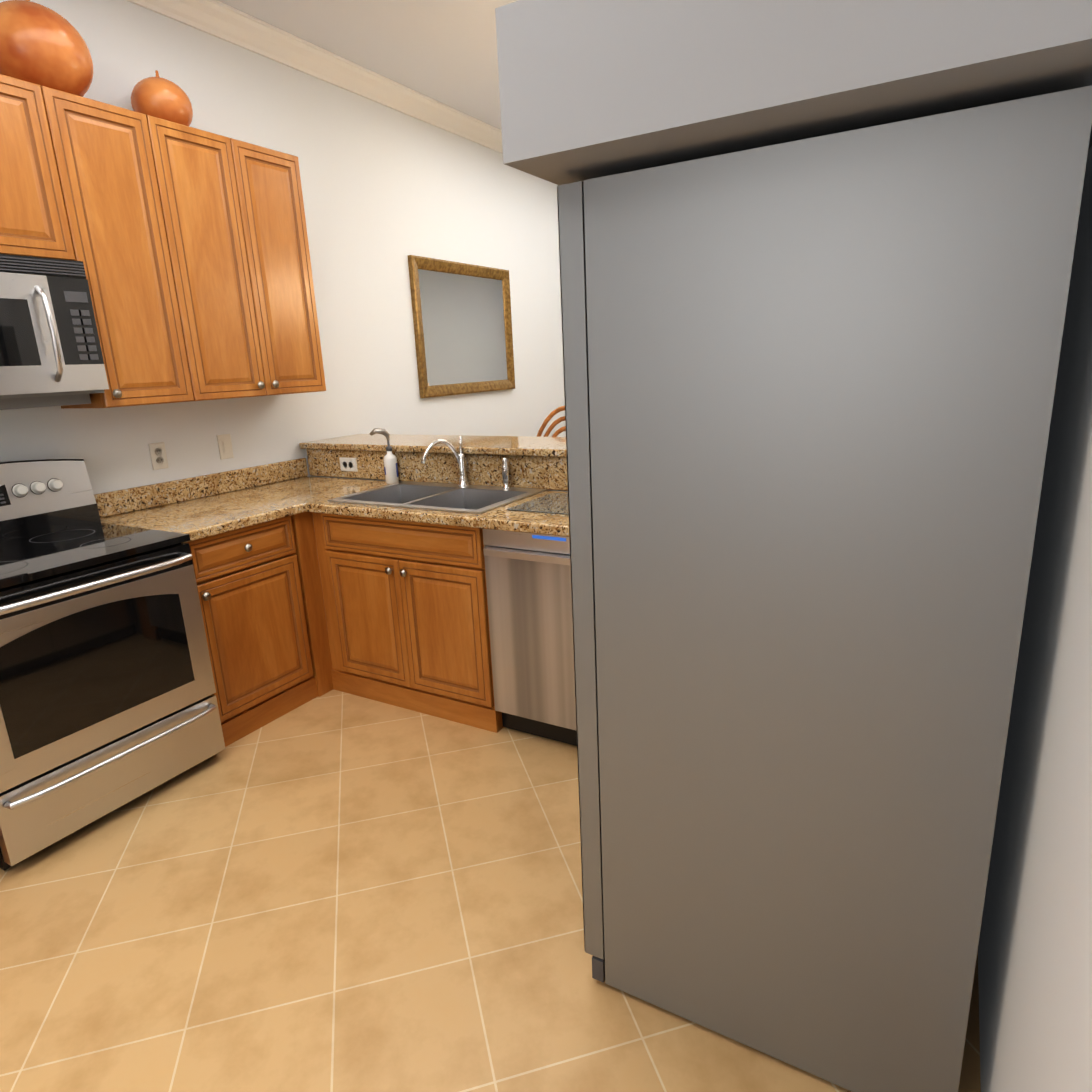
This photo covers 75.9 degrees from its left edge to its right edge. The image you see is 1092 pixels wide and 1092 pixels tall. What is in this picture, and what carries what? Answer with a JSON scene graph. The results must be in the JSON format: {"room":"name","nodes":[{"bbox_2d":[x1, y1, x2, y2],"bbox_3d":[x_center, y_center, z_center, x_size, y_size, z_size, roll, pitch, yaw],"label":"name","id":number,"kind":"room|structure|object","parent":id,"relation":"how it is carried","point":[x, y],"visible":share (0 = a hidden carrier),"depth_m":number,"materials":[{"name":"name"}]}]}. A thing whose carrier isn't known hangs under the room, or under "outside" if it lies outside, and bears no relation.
{"room":"kitchen","nodes":[
{"label":"kitchen","id":0,"kind":"room"},
{"bbox_2d":[0,0,565,622],"bbox_3d":[-1.085,-1.146,4.274,0.120,3.070,11.340,6,17,29],"label":"wall","id":1,"kind":"structure","parent":0,"point":[386,190],"depth_m":3.96,"materials":[{"name":"white paint"}]},
{"bbox_2d":[0,74,83,263],"bbox_3d":[-2.009,-1.202,2.181,0.324,0.555,0.760,6,17,29],"label":"upper cabinet","id":2,"kind":"object","parent":1,"relation":"attached to","point":[37,219],"depth_m":2.35,"materials":[{"name":"brown wood"}]},
{"bbox_2d":[0,254,108,409],"bbox_3d":[-1.933,-0.687,2.286,0.446,0.490,0.754,6,17,29],"label":"microwave","id":3,"kind":"object","parent":2,"relation":"attached to","point":[50,351],"visible":1,"depth_m":2.37,"materials":[{"name":"silver metal"}]},
{"bbox_2d":[48,87,199,408],"bbox_3d":[-1.717,-1.091,2.715,0.324,1.068,0.362,6,17,29],"label":"upper cabinet","id":4,"kind":"object","parent":1,"relation":"attached to","point":[112,166],"depth_m":2.64,"materials":[{"name":"brown wood"}]},
{"bbox_2d":[0,0,93,96],"bbox_3d":[-1.793,-1.749,2.469,0.330,0.336,0.330,6,17,29],"label":"gourd","id":5,"kind":"object","parent":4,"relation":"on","point":[41,45],"visible":0.71,"depth_m":2.37,"materials":[{"name":"ceramic"}]},
{"bbox_2d":[148,442,168,469],"bbox_3d":[-1.734,-0.403,3.137,0.009,0.118,0.072,6,17,29],"label":"electrical outlet","id":6,"kind":"object","parent":1,"relation":"attached to","point":[158,455],"visible":1,"depth_m":3.13,"materials":[{"name":"white plastic"}]},
{"bbox_2d":[217,434,233,459],"bbox_3d":[-1.563,-0.485,3.419,0.011,0.118,0.072,6,17,29],"label":"switch","id":7,"kind":"object","parent":1,"relation":"attached to","point":[225,446],"visible":1,"depth_m":3.41,"materials":[{"name":"white plastic"}]},
{"bbox_2d":[152,116,325,400],"bbox_3d":[-1.446,-1.222,3.168,0.324,1.068,0.725,6,17,29],"label":"upper cabinet","id":8,"kind":"object","parent":1,"relation":"attached to","point":[188,246],"depth_m":3.06,"materials":[{"name":"brown wood"}]},
{"bbox_2d":[131,70,192,125],"bbox_3d":[-1.567,-1.808,2.857,0.224,0.232,0.224,6,17,29],"label":"gourd","id":9,"kind":"object","parent":8,"relation":"on","point":[157,96],"visible":0.79,"depth_m":2.78,"materials":[{"name":"ceramic"}]},
{"bbox_2d":[127,0,502,153],"bbox_3d":[-0.497,-2.839,4.777,0.095,0.105,9.287,6,17,29],"label":"crown molding","id":10,"kind":"structure","parent":1,"relation":"attached to","point":[222,21],"depth_m":3.57,"materials":[{"name":"white wood"}]},
{"bbox_2d":[408,255,514,397],"bbox_3d":[-0.554,-1.537,4.978,0.036,0.880,1.130,6,17,29],"label":"framed mirror","id":11,"kind":"object","parent":1,"relation":"attached to","point":[462,319],"visible":0.98,"depth_m":4.91,"materials":[{"name":"gold metal"}]},
{"bbox_2d":[218,0,517,129],"bbox_3d":[0.659,-2.786,3.973,5.200,0.100,13.370,6,17,29],"label":"ceiling","id":12,"kind":"structure","parent":0,"point":[444,52],"depth_m":3.52,"materials":[{"name":"white paint"}]},
{"bbox_2d":[309,473,567,491],"bbox_3d":[-0.241,0.070,3.453,2.370,1.065,0.115,6,17,29],"label":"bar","id":13,"kind":"object","parent":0,"point":[401,481],"depth_m":3.69,"materials":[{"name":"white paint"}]},
{"bbox_2d":[339,457,357,471],"bbox_3d":[-1.040,-0.428,3.682,0.118,0.072,0.009,6,17,29],"label":"outlet","id":14,"kind":"object","parent":13,"relation":"attached to","point":[348,464],"visible":1,"depth_m":3.68,"materials":[{"name":"white plastic"}]},
{"bbox_2d":[0,637,980,1091],"bbox_3d":[0.797,0.257,4.775,5.200,0.060,13.370,6,17,29],"label":"floor","id":15,"kind":"structure","parent":0,"point":[334,891],"depth_m":1.88,"materials":[{"name":"tile"}]},
{"bbox_2d":[0,459,225,870],"bbox_3d":[-1.735,0.327,2.462,0.742,1.204,0.758,6,17,29],"label":"range","id":16,"kind":"object","parent":15,"relation":"on","point":[108,702],"visible":1,"depth_m":2.36,"materials":[{"name":"silver metal"}]},
{"bbox_2d":[187,512,332,746],"bbox_3d":[-1.453,0.307,3.136,0.620,0.874,0.625,6,17,29],"label":"base cabinet","id":17,"kind":"object","parent":15,"relation":"on","point":[259,588],"visible":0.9,"depth_m":2.94,"materials":[{"name":"brown wood"}]},
{"bbox_2d":[94,470,309,542],"bbox_3d":[-1.478,-0.174,2.964,0.660,0.142,0.564,6,17,29],"label":"countertop","id":18,"kind":"structure","parent":17,"relation":"on","point":[201,507],"depth_m":3.07,"materials":[{"name":"beige stone"}]},
{"bbox_2d":[237,458,397,497],"bbox_3d":[-1.143,-0.314,3.440,0.746,0.142,0.390,6,17,29],"label":"countertop","id":19,"kind":"structure","parent":17,"relation":"on","point":[367,468],"depth_m":3.64,"materials":[{"name":"beige stone"}]},
{"bbox_2d":[299,434,567,489],"bbox_3d":[-0.218,-0.393,3.417,2.356,0.225,0.528,6,17,29],"label":"raised bar ledge","id":20,"kind":"structure","parent":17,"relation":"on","point":[534,462],"depth_m":3.36,"materials":[{"name":"beige stone"}]},
{"bbox_2d":[369,428,398,483],"bbox_3d":[-0.794,-0.446,3.458,0.098,0.275,0.097,6,17,29],"label":"soap dispenser","id":21,"kind":"object","parent":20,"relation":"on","point":[391,468],"visible":1,"depth_m":3.45,"materials":[{"name":"white plastic"}]},
{"bbox_2d":[327,436,545,513],"bbox_3d":[-0.481,-0.244,3.083,0.816,0.428,0.508,6,17,29],"label":"double-bowl sink","id":22,"kind":"object","parent":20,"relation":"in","point":[463,495],"visible":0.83,"depth_m":3.18,"materials":[{"name":"silver metal"}]},
{"bbox_2d":[507,492,568,514],"bbox_3d":[0.127,-0.165,2.765,0.440,0.006,0.360,6,17,29],"label":"glass cutting board","id":23,"kind":"object","parent":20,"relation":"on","point":[553,503],"visible":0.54,"depth_m":2.76,"materials":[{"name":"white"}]},
{"bbox_2d":[306,494,569,536],"bbox_3d":[-0.574,-0.129,2.840,2.356,0.040,0.096,6,17,29],"label":"countertop","id":24,"kind":"structure","parent":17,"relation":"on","point":[497,518],"depth_m":2.69,"materials":[{"name":"beige stone"}]},
{"bbox_2d":[502,490,567,509],"bbox_3d":[0.210,-0.124,2.685,0.846,0.040,0.390,6,17,29],"label":"countertop","id":25,"kind":"structure","parent":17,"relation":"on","point":[504,507],"depth_m":2.94,"materials":[{"name":"beige stone"}]},
{"bbox_2d":[317,521,502,732],"bbox_3d":[-0.460,0.330,3.241,0.880,0.690,0.570,6,17,29],"label":"base cabinet","id":26,"kind":"object","parent":15,"relation":"on","point":[406,610],"depth_m":2.96,"materials":[{"name":"brown wood"}]},
{"bbox_2d":[483,529,576,745],"bbox_3d":[0.190,0.319,2.814,0.656,0.872,0.590,6,17,29],"label":"dishwasher","id":27,"kind":"object","parent":15,"relation":"on","point":[529,589],"visible":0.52,"depth_m":2.65,"materials":[{"name":"grey metal"}]},
{"bbox_2d":[536,406,565,436],"bbox_3d":[0.047,-0.187,4.089,0.502,1.214,0.502,6,17,29],"label":"bar stool","id":28,"kind":"object","parent":15,"relation":"on","point":[553,424],"visible":0.17,"depth_m":4.18,"materials":[{"name":"orange wood"}]},
{"bbox_2d":[557,85,1091,1091],"bbox_3d":[0.612,0.098,1.768,0.891,1.795,1.066,6,17,29],"label":"refrigerator","id":29,"kind":"object","parent":15,"relation":"on","point":[809,389],"visible":1,"depth_m":1.22,"materials":[{"name":"grey metal"}]},
{"bbox_2d":[495,0,1091,184],"bbox_3d":[0.559,-0.853,1.387,0.880,0.230,1.030,6,17,29],"label":"soffit","id":30,"kind":"structure","parent":0,"point":[590,89],"depth_m":1.01,"materials":[{"name":"grey paint"}]},
{"bbox_2d":[978,146,1091,1091],"bbox_3d":[0.137,-0.017,-0.219,0.120,3.070,4.530,6,17,29],"label":"wall","id":31,"kind":"structure","parent":0,"point":[1035,979],"depth_m":1.07,"materials":[{"name":"white paint"}]}
]}

